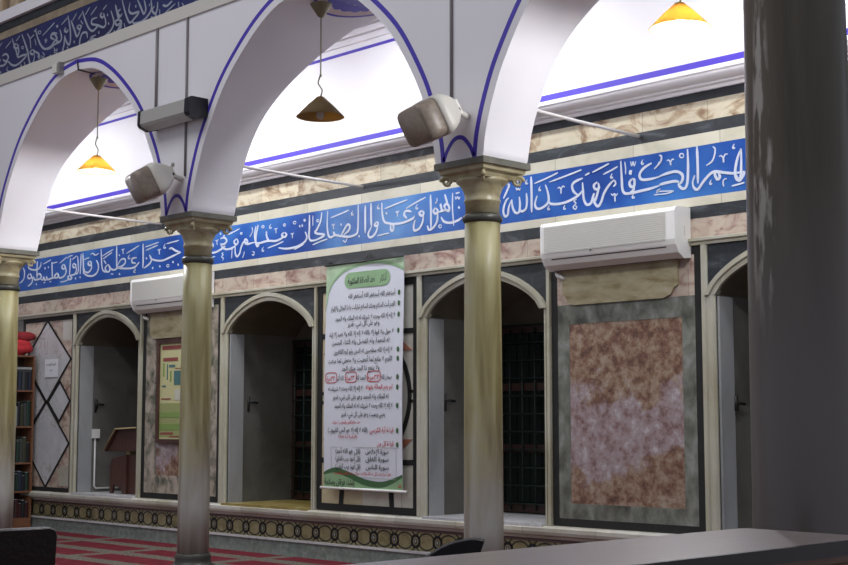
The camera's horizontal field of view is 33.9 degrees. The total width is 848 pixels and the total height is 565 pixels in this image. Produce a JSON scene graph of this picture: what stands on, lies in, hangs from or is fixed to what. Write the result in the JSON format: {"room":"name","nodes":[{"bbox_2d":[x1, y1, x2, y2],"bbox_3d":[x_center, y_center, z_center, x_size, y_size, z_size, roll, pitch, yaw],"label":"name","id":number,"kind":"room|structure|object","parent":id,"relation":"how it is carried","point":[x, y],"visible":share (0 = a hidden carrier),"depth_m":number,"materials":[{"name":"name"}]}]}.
{"room":"mosque","nodes":[
{"label":"mosque","id":0,"kind":"room"},
{"bbox_2d":[55,531,356,564],"bbox_3d":[-3.539,2.073,6.983,12.898,0.100,21.200,6,-8,-44],"label":"floor","id":1,"kind":"structure","parent":0,"point":[71,548],"depth_m":13.94,"materials":[{"name":"carpet"}]},
{"bbox_2d":[0,248,39,528],"bbox_3d":[-4.393,1.227,14.518,0.480,3.120,0.480,6,-8,-44],"label":"column","id":2,"kind":"structure","parent":1,"relation":"on","point":[12,261],"depth_m":14.46,"materials":[{"name":"stone"}]},
{"bbox_2d":[13,355,34,527],"bbox_3d":[-5.368,1.999,17.446,0.870,2.182,0.270,6,-8,-44],"label":"bookcase","id":3,"kind":"object","parent":1,"relation":"on","point":[22,360],"visible":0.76,"depth_m":17.69,"materials":[{"name":"brown wood"}]},
{"bbox_2d":[14,473,17,490],"bbox_3d":[-5.184,2.518,17.553,0.034,0.218,0.198,6,-8,-44],"label":"book","id":4,"kind":"object","parent":3,"relation":"on","point":[15,474],"visible":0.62,"depth_m":17.48,"materials":[{"name":"green paper"}]},
{"bbox_2d":[14,499,18,517],"bbox_3d":[-5.178,2.846,17.525,0.050,0.230,0.198,6,-8,-44],"label":"book","id":5,"kind":"object","parent":3,"relation":"on","point":[16,501],"visible":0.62,"depth_m":17.45,"materials":[{"name":"red paper"}]},
{"bbox_2d":[14,471,21,490],"bbox_3d":[-5.151,2.508,17.586,0.050,0.244,0.198,6,-8,-44],"label":"book","id":6,"kind":"object","parent":3,"relation":"on","point":[18,472],"visible":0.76,"depth_m":17.51,"materials":[{"name":"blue paper"}]},
{"bbox_2d":[16,441,19,462],"bbox_3d":[-5.180,2.141,17.596,0.045,0.266,0.198,6,-8,-44],"label":"book","id":7,"kind":"object","parent":3,"relation":"on","point":[17,442],"visible":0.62,"depth_m":17.52,"materials":[{"name":"green paper"}]},
{"bbox_2d":[16,402,20,425],"bbox_3d":[-5.182,1.671,17.642,0.038,0.301,0.198,6,-8,-44],"label":"book","id":8,"kind":"object","parent":3,"relation":"on","point":[18,404],"visible":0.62,"depth_m":17.57,"materials":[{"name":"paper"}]},
{"bbox_2d":[18,372,21,389],"bbox_3d":[-5.178,1.245,17.689,0.050,0.248,0.198,6,-8,-44],"label":"book","id":9,"kind":"object","parent":3,"relation":"on","point":[20,373],"visible":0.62,"depth_m":17.61,"materials":[{"name":"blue paper"}]},
{"bbox_2d":[17,370,31,371],"bbox_3d":[-5.176,1.126,17.709,0.285,0.028,0.210,6,-8,-44],"label":"book","id":10,"kind":"object","parent":9,"relation":"on","point":[17,370],"visible":0.5,"depth_m":17.66,"materials":[{"name":"grey paper"}]},
{"bbox_2d":[17,367,31,369],"bbox_3d":[-5.173,1.095,17.709,0.285,0.028,0.220,6,-8,-44],"label":"book","id":11,"kind":"object","parent":10,"relation":"on","point":[18,368],"visible":0.5,"depth_m":17.67,"materials":[{"name":"grey paper"}]},
{"bbox_2d":[17,440,22,461],"bbox_3d":[-5.149,2.135,17.626,0.034,0.284,0.198,6,-8,-44],"label":"book","id":12,"kind":"object","parent":3,"relation":"on","point":[21,441],"visible":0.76,"depth_m":17.55,"materials":[{"name":"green paper"}]},
{"bbox_2d":[18,503,21,517],"bbox_3d":[-5.144,2.874,17.555,0.038,0.180,0.198,6,-8,-44],"label":"book","id":13,"kind":"object","parent":3,"relation":"on","point":[19,504],"visible":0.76,"depth_m":17.48,"materials":[{"name":"red paper"}]},
{"bbox_2d":[16,437,26,461],"bbox_3d":[-5.117,2.121,17.659,0.050,0.318,0.198,6,-8,-44],"label":"book","id":14,"kind":"object","parent":3,"relation":"on","point":[24,439],"visible":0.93,"depth_m":17.59,"materials":[{"name":"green paper"}]},
{"bbox_2d":[20,405,23,425],"bbox_3d":[-5.150,1.691,17.671,0.045,0.266,0.198,6,-8,-44],"label":"book","id":15,"kind":"object","parent":3,"relation":"on","point":[22,406],"visible":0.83,"depth_m":17.60,"materials":[{"name":"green paper"}]},
{"bbox_2d":[19,500,24,517],"bbox_3d":[-5.112,2.858,17.588,0.045,0.217,0.198,6,-8,-44],"label":"book","id":16,"kind":"object","parent":3,"relation":"on","point":[20,501],"visible":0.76,"depth_m":17.52,"materials":[{"name":"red paper"}]},
{"bbox_2d":[22,372,24,389],"bbox_3d":[-5.144,1.248,17.722,0.038,0.248,0.198,6,-8,-44],"label":"book","id":17,"kind":"object","parent":3,"relation":"on","point":[23,373],"visible":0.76,"depth_m":17.65,"materials":[{"name":"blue paper"}]},
{"bbox_2d":[22,475,24,490],"bbox_3d":[-5.118,2.538,17.616,0.038,0.191,0.198,6,-8,-44],"label":"book","id":18,"kind":"object","parent":3,"relation":"on","point":[23,476],"visible":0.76,"depth_m":17.54,"materials":[{"name":"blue paper"}]},
{"bbox_2d":[21,404,26,425],"bbox_3d":[-5.120,1.686,17.701,0.034,0.284,0.198,6,-8,-44],"label":"book","id":19,"kind":"object","parent":3,"relation":"on","point":[25,405],"visible":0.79,"depth_m":17.63,"materials":[{"name":"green paper"}]},
{"bbox_2d":[20,401,30,425],"bbox_3d":[-5.088,1.672,17.734,0.050,0.318,0.198,6,-8,-44],"label":"book","id":20,"kind":"object","parent":3,"relation":"on","point":[28,403],"visible":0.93,"depth_m":17.66,"materials":[{"name":"green paper"}]},
{"bbox_2d":[22,472,28,490],"bbox_3d":[-5.086,2.521,17.649,0.045,0.231,0.198,6,-8,-44],"label":"book","id":21,"kind":"object","parent":3,"relation":"on","point":[25,474],"visible":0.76,"depth_m":17.58,"materials":[{"name":"green paper"}]},
{"bbox_2d":[17,332,35,354],"bbox_3d":[-5.195,0.776,17.735,0.568,0.309,0.271,6,-8,-44],"label":"cloth bag","id":22,"kind":"object","parent":3,"relation":"on","point":[24,338],"visible":0.51,"depth_m":17.71,"materials":[{"name":"red fabric"}]},
{"bbox_2d":[25,502,27,517],"bbox_3d":[-5.082,2.874,17.616,0.034,0.192,0.198,6,-8,-44],"label":"book","id":23,"kind":"object","parent":3,"relation":"on","point":[26,503],"visible":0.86,"depth_m":17.54,"materials":[{"name":"red paper"}]},
{"bbox_2d":[25,372,28,389],"bbox_3d":[-5.112,1.252,17.753,0.045,0.248,0.198,6,-8,-44],"label":"book","id":24,"kind":"object","parent":3,"relation":"on","point":[26,373],"visible":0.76,"depth_m":17.68,"materials":[{"name":"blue paper"}]},
{"bbox_2d":[26,442,28,461],"bbox_3d":[-5.083,2.159,17.688,0.038,0.249,0.198,6,-8,-44],"label":"book","id":25,"kind":"object","parent":3,"relation":"on","point":[27,443],"visible":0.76,"depth_m":17.62,"materials":[{"name":"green paper"}]},
{"bbox_2d":[28,372,30,389],"bbox_3d":[-5.082,1.254,17.782,0.034,0.248,0.198,6,-8,-44],"label":"book","id":26,"kind":"object","parent":3,"relation":"on","point":[29,383],"visible":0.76,"depth_m":17.71,"materials":[{"name":"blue paper"}]},
{"bbox_2d":[0,527,56,564],"bbox_3d":[-1.308,1.283,4.427,0.542,0.953,0.648,6,-8,-44],"label":"leather chair","id":27,"kind":"object","parent":1,"relation":"on","point":[26,545],"visible":1,"depth_m":4.73,"materials":[{"name":"black leather"}]},
{"bbox_2d":[160,211,236,564],"bbox_3d":[-1.978,0.974,12.046,0.480,3.120,0.480,6,-8,-44],"label":"column","id":28,"kind":"structure","parent":1,"relation":"on","point":[198,230],"depth_m":11.95,"materials":[{"name":"stone"}]},
{"bbox_2d":[425,538,484,556],"bbox_3d":[0.062,1.404,5.160,0.400,0.862,0.641,0,-6,1],"label":"chair","id":29,"kind":"object","parent":1,"relation":"on","point":[468,545],"visible":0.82,"depth_m":5.41,"materials":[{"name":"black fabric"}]},
{"bbox_2d":[434,155,530,551],"bbox_3d":[0.408,0.723,9.602,0.480,3.120,0.480,6,-8,-44],"label":"column","id":30,"kind":"structure","parent":1,"relation":"on","point":[482,179],"depth_m":9.52,"materials":[{"name":"stone"}]},
{"bbox_2d":[346,528,847,564],"bbox_3d":[0.271,1.043,2.578,1.810,1.050,0.396,6,-8,-44],"label":"countertop","id":31,"kind":"structure","parent":1,"relation":"on","point":[740,546],"depth_m":2.81,"materials":[{"name":"grey stone"}]},
{"bbox_2d":[743,0,847,534],"bbox_3d":[1.079,-0.057,3.982,0.542,3.526,0.542,6,-8,-44],"label":"column","id":32,"kind":"structure","parent":1,"relation":"on","point":[796,55],"depth_m":3.86,"materials":[{"name":"stone"}]},
{"bbox_2d":[0,0,598,250],"bbox_3d":[-1.818,-1.778,12.512,0.955,2.450,14.280,6,-8,-44],"label":"arches","id":33,"kind":"structure","parent":0,"point":[284,40],"depth_m":11.84,"materials":[{"name":"white paint"}]},
{"bbox_2d":[0,0,56,24],"bbox_3d":[-2.275,-2.945,12.866,0.745,0.115,15.300,6,-8,-44],"label":"trim","id":34,"kind":"structure","parent":33,"relation":"attached to","point":[27,6],"depth_m":14.22,"materials":[{"name":"white paint"}]},
{"bbox_2d":[0,0,9,11],"bbox_3d":[-4.582,-3.240,15.114,0.180,0.930,0.180,6,-8,-44],"label":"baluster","id":35,"kind":"object","parent":34,"relation":"on","point":[4,4],"visible":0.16,"depth_m":15.02,"materials":[{"name":"stone"}]},
{"bbox_2d":[10,0,25,6],"bbox_3d":[-4.327,-3.267,14.854,0.180,0.930,0.180,6,-8,-44],"label":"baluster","id":36,"kind":"object","parent":34,"relation":"on","point":[12,2],"visible":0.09,"depth_m":14.75,"materials":[{"name":"stone"}]},
{"bbox_2d":[0,0,77,32],"bbox_3d":[-2.506,-2.869,12.633,0.020,0.085,15.300,6,-8,-44],"label":"trim","id":37,"kind":"structure","parent":33,"relation":"attached to","point":[57,4],"depth_m":14.09,"materials":[{"name":"black stone"}]},
{"bbox_2d":[0,0,97,39],"bbox_3d":[-2.503,-2.786,12.627,0.012,0.080,15.300,6,-8,-44],"label":"trim","id":38,"kind":"structure","parent":33,"relation":"attached to","point":[75,5],"depth_m":13.94,"materials":[{"name":"brown stone"}]},
{"bbox_2d":[52,62,63,74],"bbox_3d":[-3.590,-2.096,13.646,0.060,0.115,0.130,6,-8,-44],"label":"junction box","id":39,"kind":"object","parent":33,"relation":"attached to","point":[58,68],"visible":1,"depth_m":13.61,"materials":[{"name":"beige plastic"}]},
{"bbox_2d":[77,60,94,73],"bbox_3d":[-3.273,-2.086,13.482,0.203,0.102,0.034,6,-8,-44],"label":"cable","id":40,"kind":"object","parent":33,"relation":"attached to","point":[77,60],"visible":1,"depth_m":13.43,"materials":[{"name":"black metal"}]},
{"bbox_2d":[76,76,116,175],"bbox_3d":[-3.179,-1.534,13.545,0.384,0.965,0.384,6,-8,-44],"label":"pendant lamp","id":41,"kind":"object","parent":33,"relation":"hanging from","point":[96,165],"visible":1,"depth_m":13.52,"materials":[{"name":"yellow glass"}]},
{"bbox_2d":[0,0,197,74],"bbox_3d":[-2.504,-2.546,12.602,0.014,0.403,15.300,6,-8,-44],"label":"inscription band","id":42,"kind":"object","parent":33,"relation":"attached to","point":[99,18],"visible":1,"depth_m":13.48,"materials":[{"name":"blue tile"}]},
{"bbox_2d":[46,208,161,224],"bbox_3d":[-3.615,-0.738,15.423,1.658,0.042,0.027,6,-8,-44],"label":"rod","id":43,"kind":"object","parent":33,"relation":"attached to","point":[47,209],"visible":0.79,"depth_m":15.46,"materials":[{"name":"white metal"}]},
{"bbox_2d":[89,72,119,88],"bbox_3d":[-2.929,-1.973,13.722,0.730,0.102,0.730,6,-8,-44],"label":"rosette","id":44,"kind":"object","parent":33,"relation":"attached to","point":[110,83],"visible":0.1,"depth_m":13.77,"materials":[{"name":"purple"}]},
{"bbox_2d":[0,0,235,85],"bbox_3d":[-2.506,-2.316,12.576,0.020,0.114,15.300,6,-8,-44],"label":"trim","id":45,"kind":"structure","parent":33,"relation":"attached to","point":[200,6],"depth_m":12.93,"materials":[{"name":"grey paint"}]},
{"bbox_2d":[125,163,182,203],"bbox_3d":[-2.297,-0.842,11.901,0.470,0.331,0.403,3,-6,-25],"label":"loudspeaker","id":46,"kind":"object","parent":33,"relation":"attached to","point":[153,180],"visible":1,"depth_m":11.72,"materials":[{"name":"beige plastic"}]},
{"bbox_2d":[154,28,158,106],"bbox_3d":[-2.385,-1.889,12.405,0.024,0.770,0.024,6,-8,-44],"label":"conduit","id":47,"kind":"object","parent":33,"relation":"attached to","point":[157,29],"visible":0.79,"depth_m":12.40,"materials":[{"name":"grey plastic"}]},
{"bbox_2d":[137,96,207,132],"bbox_3d":[-2.177,-1.452,12.013,0.196,0.201,0.785,6,-8,-44],"label":"light","id":48,"kind":"object","parent":33,"relation":"attached to","point":[190,108],"visible":1,"depth_m":11.88,"materials":[{"name":"grey"}]},
{"bbox_2d":[184,17,188,175],"bbox_3d":[-2.058,-1.611,12.037,0.018,1.400,0.018,6,-8,-44],"label":"conduit","id":49,"kind":"object","parent":33,"relation":"attached to","point":[187,18],"visible":1,"depth_m":12.04,"materials":[{"name":"grey plastic"}]},
{"bbox_2d":[0,0,521,215],"bbox_3d":[-2.162,-1.437,12.142,0.002,1.701,14.147,6,-8,-44],"label":"trim","id":50,"kind":"structure","parent":33,"relation":"attached to","point":[473,150],"depth_m":11.36,"materials":[{"name":"blue paint"}]},
{"bbox_2d":[244,165,363,187],"bbox_3d":[-1.183,-0.993,12.933,1.658,0.042,0.027,6,-8,-44],"label":"rod","id":51,"kind":"object","parent":33,"relation":"attached to","point":[245,166],"visible":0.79,"depth_m":12.97,"materials":[{"name":"white metal"}]},
{"bbox_2d":[296,1,343,121],"bbox_3d":[-0.827,-1.781,11.137,0.384,0.965,0.384,6,-8,-44],"label":"pendant lamp","id":52,"kind":"object","parent":33,"relation":"hanging from","point":[320,109],"visible":1,"depth_m":11.12,"materials":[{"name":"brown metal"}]},
{"bbox_2d":[314,0,373,17],"bbox_3d":[-0.529,-2.225,11.264,0.730,0.102,0.730,6,-8,-44],"label":"rosette","id":53,"kind":"object","parent":33,"relation":"attached to","point":[340,8],"visible":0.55,"depth_m":11.44,"materials":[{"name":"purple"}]},
{"bbox_2d":[397,94,468,146],"bbox_3d":[0.089,-1.093,9.457,0.470,0.331,0.403,3,-6,-25],"label":"loudspeaker","id":54,"kind":"object","parent":33,"relation":"attached to","point":[434,117],"visible":1,"depth_m":9.28,"materials":[{"name":"beige plastic"}]},
{"bbox_2d":[450,0,452,97],"bbox_3d":[0.189,-1.881,9.739,0.020,1.330,0.020,6,-8,-44],"label":"conduit","id":55,"kind":"object","parent":33,"relation":"attached to","point":[451,26],"visible":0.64,"depth_m":9.70,"materials":[{"name":"grey plastic"}]},
{"bbox_2d":[537,109,640,137],"bbox_3d":[1.130,-1.236,10.564,1.658,0.042,0.027,6,-8,-44],"label":"rod","id":56,"kind":"object","parent":33,"relation":"attached to","point":[538,110],"visible":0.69,"depth_m":10.67,"materials":[{"name":"white metal"}]},
{"bbox_2d":[649,0,710,36],"bbox_3d":[1.586,-2.034,8.666,0.384,0.965,0.384,6,-8,-44],"label":"pendant lamp","id":57,"kind":"object","parent":33,"relation":"hanging from","point":[680,20],"visible":1,"depth_m":8.62,"materials":[{"name":"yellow glass"}]},
{"bbox_2d":[18,0,847,533],"bbox_3d":[-0.025,-0.041,13.574,1.020,5.450,17.000,6,-8,-44],"label":"wall","id":58,"kind":"structure","parent":0,"point":[369,87],"depth_m":13.75,"materials":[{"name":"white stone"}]},
{"bbox_2d":[23,315,72,491],"bbox_3d":[-4.770,1.528,17.577,0.014,2.185,1.285,6,-8,-44],"label":"marble panel","id":59,"kind":"object","parent":58,"relation":"attached to","point":[53,339],"visible":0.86,"depth_m":17.47,"materials":[{"name":"white stone"}]},
{"bbox_2d":[45,359,57,377],"bbox_3d":[-4.699,1.079,17.535,0.004,0.230,0.330,6,-8,-44],"label":"paper notice","id":60,"kind":"object","parent":59,"relation":"attached to","point":[51,365],"visible":1,"depth_m":17.54,"materials":[{"name":"white paper"}]},
{"bbox_2d":[69,308,143,498],"bbox_3d":[-3.474,1.465,16.863,0.995,2.215,1.540,6,-8,-44],"label":"window","id":61,"kind":"structure","parent":58,"relation":"in","point":[82,322],"depth_m":17.01,"materials":[{"name":"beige stone"}]},
{"bbox_2d":[92,429,118,488],"bbox_3d":[-3.846,2.194,17.321,0.670,0.731,0.039,6,-8,-44],"label":"power socket","id":62,"kind":"object","parent":61,"relation":"attached to","point":[95,432],"visible":0.88,"depth_m":17.13,"materials":[{"name":"white plastic"}]},
{"bbox_2d":[103,427,136,494],"bbox_3d":[-3.471,2.127,16.648,0.438,0.795,0.708,6,-8,-44],"label":"lectern","id":63,"kind":"object","parent":61,"relation":"on","point":[122,468],"visible":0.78,"depth_m":16.52,"materials":[{"name":"brown wood"}]},
{"bbox_2d":[130,271,213,320],"bbox_3d":[-2.827,0.158,15.554,0.216,0.475,1.351,6,-8,-44],"label":"air conditioner","id":64,"kind":"object","parent":58,"relation":"attached to","point":[161,293],"visible":0.66,"depth_m":15.59,"materials":[{"name":"white plastic"}]},
{"bbox_2d":[140,298,220,501],"bbox_3d":[-2.715,1.312,15.461,0.030,2.185,1.520,6,-8,-44],"label":"marble panel","id":65,"kind":"object","parent":58,"relation":"attached to","point":[161,325],"visible":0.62,"depth_m":15.67,"materials":[{"name":"stone"}]},
{"bbox_2d":[155,338,180,442],"bbox_3d":[-2.790,1.210,15.528,0.035,1.160,0.665,6,-8,-44],"label":"framed poster","id":66,"kind":"object","parent":65,"relation":"attached to","point":[168,373],"visible":0.78,"depth_m":15.62,"materials":[{"name":"yellow paper"}]},
{"bbox_2d":[31,517,426,562],"bbox_3d":[-0.402,2.561,12.940,0.030,0.145,17.000,6,-8,-44],"label":"baseboard","id":67,"kind":"structure","parent":58,"relation":"attached to","point":[285,548],"depth_m":14.40,"materials":[{"name":"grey stone"}]},
{"bbox_2d":[31,515,430,554],"bbox_3d":[-0.409,2.478,12.941,0.050,0.020,17.000,6,-8,-44],"label":"trim","id":68,"kind":"structure","parent":58,"relation":"attached to","point":[67,519],"depth_m":14.17,"materials":[{"name":"grey stone"}]},
{"bbox_2d":[98,38,394,126],"bbox_3d":[-0.392,-2.320,13.450,0.003,0.030,17.000,6,-8,-44],"label":"trim","id":69,"kind":"structure","parent":58,"relation":"attached to","point":[392,39],"depth_m":13.92,"materials":[{"name":"blue paint"}]},
{"bbox_2d":[108,18,389,116],"bbox_3d":[-0.427,-2.592,13.443,0.100,0.400,17.000,6,-8,-44],"label":"trim","id":70,"kind":"structure","parent":58,"relation":"attached to","point":[379,26],"depth_m":13.68,"materials":[{"name":"white paint"}]},
{"bbox_2d":[218,287,318,510],"bbox_3d":[-1.306,1.238,14.642,0.995,2.215,1.605,6,-8,-44],"label":"door frame","id":71,"kind":"structure","parent":58,"relation":"in","point":[304,301],"depth_m":14.87,"materials":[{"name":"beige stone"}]},
{"bbox_2d":[291,339,311,496],"bbox_3d":[-0.994,1.448,14.893,0.026,1.718,1.330,6,-8,-44],"label":"grille","id":72,"kind":"object","parent":71,"relation":"attached to","point":[301,400],"depth_m":15.30,"materials":[{"name":"black metal"}]},
{"bbox_2d":[31,499,585,551],"bbox_3d":[-0.396,2.375,12.964,0.015,0.200,17.000,6,-8,-44],"label":"decorative border","id":73,"kind":"object","parent":58,"relation":"attached to","point":[327,532],"visible":0.65,"depth_m":13.94,"materials":[{"name":"grey tile"}]},
{"bbox_2d":[20,490,672,541],"bbox_3d":[-0.421,2.216,12.956,0.085,0.115,17.000,6,-8,-44],"label":"ledge","id":74,"kind":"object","parent":58,"relation":"attached to","point":[580,534],"depth_m":13.10,"materials":[{"name":"beige stone"}]},
{"bbox_2d":[320,254,406,492],"bbox_3d":[-0.564,0.844,13.216,0.095,2.252,1.210,6,-8,-44],"label":"banner","id":75,"kind":"object","parent":58,"relation":"hanging from","point":[363,371],"visible":1,"depth_m":13.17,"materials":[{"name":"fabric"}]},
{"bbox_2d":[324,467,402,489],"bbox_3d":[-0.584,1.844,13.094,0.014,0.192,1.110,6,-8,-44],"label":"print","id":76,"kind":"object","parent":75,"relation":"on","point":[340,478],"depth_m":13.08,"materials":[{"name":"green paper"}]},
{"bbox_2d":[326,257,403,307],"bbox_3d":[-0.574,0.027,13.290,0.010,0.457,1.110,6,-8,-44],"label":"banner","id":77,"kind":"object","parent":75,"relation":"attached to","point":[372,283],"depth_m":13.26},
{"bbox_2d":[316,277,416,515],"bbox_3d":[-0.551,1.085,13.257,0.013,2.185,1.435,6,-8,-44],"label":"marble panel","id":78,"kind":"object","parent":58,"relation":"attached to","point":[327,499],"visible":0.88,"depth_m":12.91,"materials":[{"name":"stone"}]},
{"bbox_2d":[18,212,746,315],"bbox_3d":[-0.392,-0.154,13.227,0.004,0.155,17.000,6,-8,-44],"label":"trim","id":79,"kind":"structure","parent":58,"relation":"attached to","point":[737,222],"depth_m":13.88,"materials":[{"name":"beige stone"}]},
{"bbox_2d":[19,190,745,296],"bbox_3d":[-0.394,-0.361,13.247,0.008,0.070,17.000,6,-8,-44],"label":"trim","id":80,"kind":"structure","parent":58,"relation":"attached to","point":[738,195],"depth_m":13.00,"materials":[{"name":"beige stone"}]},
{"bbox_2d":[18,200,746,303],"bbox_3d":[-0.393,-0.278,13.239,0.006,0.095,17.000,6,-8,-44],"label":"trim","id":81,"kind":"structure","parent":58,"relation":"attached to","point":[739,206],"depth_m":13.46,"materials":[{"name":"black stone"}]},
{"bbox_2d":[18,232,746,319],"bbox_3d":[-0.411,-0.053,13.199,0.055,0.058,17.000,6,-8,-44],"label":"trim","id":82,"kind":"structure","parent":58,"relation":"attached to","point":[735,236],"depth_m":13.80,"materials":[{"name":"beige stone"}]},
{"bbox_2d":[19,138,745,291],"bbox_3d":[-0.396,-0.592,13.268,0.014,0.395,17.000,6,-8,-44],"label":"inscription band","id":83,"kind":"object","parent":58,"relation":"attached to","point":[720,167],"visible":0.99,"depth_m":12.85,"materials":[{"name":"tile"}]},
{"bbox_2d":[36,126,744,258],"bbox_3d":[-0.394,-0.836,13.296,0.008,0.095,17.000,6,-8,-44],"label":"trim","id":84,"kind":"structure","parent":58,"relation":"attached to","point":[734,133],"depth_m":12.90,"materials":[{"name":"beige stone"}]},
{"bbox_2d":[37,113,744,251],"bbox_3d":[-0.393,-0.930,13.306,0.006,0.095,17.000,6,-8,-44],"label":"trim","id":85,"kind":"structure","parent":58,"relation":"attached to","point":[737,120],"depth_m":12.92,"materials":[{"name":"black stone"}]},
{"bbox_2d":[39,92,744,243],"bbox_3d":[-0.392,-1.057,13.320,0.004,0.160,17.000,6,-8,-44],"label":"trim","id":86,"kind":"structure","parent":58,"relation":"attached to","point":[734,104],"depth_m":12.93,"materials":[{"name":"beige stone"}]},
{"bbox_2d":[42,83,744,230],"bbox_3d":[-0.393,-1.191,13.333,0.006,0.110,17.000,6,-8,-44],"label":"trim","id":87,"kind":"structure","parent":58,"relation":"attached to","point":[739,88],"depth_m":12.95,"materials":[{"name":"black stone"}]},
{"bbox_2d":[43,36,847,225],"bbox_3d":[-0.454,-1.288,13.283,0.175,0.152,17.000,6,-8,-44],"label":"trim","id":88,"kind":"structure","parent":58,"relation":"attached to","point":[730,73],"depth_m":11.71,"materials":[{"name":"white paint"}]},
{"bbox_2d":[47,28,847,208],"bbox_3d":[-0.392,-1.425,13.358,0.003,0.050,17.000,6,-8,-44],"label":"trim","id":89,"kind":"structure","parent":58,"relation":"attached to","point":[739,55],"depth_m":11.81,"materials":[{"name":"blue paint"}]},
{"bbox_2d":[417,262,553,526],"bbox_3d":[0.818,1.015,12.467,0.995,2.215,1.600,6,-8,-44],"label":"door frame","id":90,"kind":"structure","parent":58,"relation":"in","point":[527,393],"depth_m":12.74,"materials":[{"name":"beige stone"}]},
{"bbox_2d":[502,323,545,510],"bbox_3d":[1.130,1.225,12.718,0.026,1.718,1.325,6,-8,-44],"label":"grille","id":91,"kind":"object","parent":90,"relation":"attached to","point":[523,387],"depth_m":12.98,"materials":[{"name":"black metal"}]},
{"bbox_2d":[540,206,690,280],"bbox_3d":[1.510,-0.297,11.112,0.216,0.475,1.351,6,-8,-44],"label":"air conditioner","id":92,"kind":"object","parent":58,"relation":"attached to","point":[661,234],"visible":1,"depth_m":10.98,"materials":[{"name":"white plastic"}]},
{"bbox_2d":[544,212,665,253],"bbox_3d":[1.419,-0.388,11.068,0.004,0.220,1.220,6,-8,-44],"label":"panel","id":93,"kind":"object","parent":92,"relation":"attached to","point":[632,230],"depth_m":11.04,"materials":[{"name":"grey plastic"}]},
{"bbox_2d":[551,246,705,533],"bbox_3d":[1.590,0.860,11.054,0.028,2.185,1.495,6,-8,-44],"label":"marble panel","id":94,"kind":"object","parent":58,"relation":"attached to","point":[627,358],"visible":0.86,"depth_m":11.01,"materials":[{"name":"stone"}]},
{"bbox_2d":[700,240,746,530],"bbox_3d":[2.985,0.787,10.248,0.995,2.215,1.580,6,-8,-44],"label":"door frame","id":95,"kind":"structure","parent":58,"relation":"in","point":[719,261],"depth_m":10.46,"materials":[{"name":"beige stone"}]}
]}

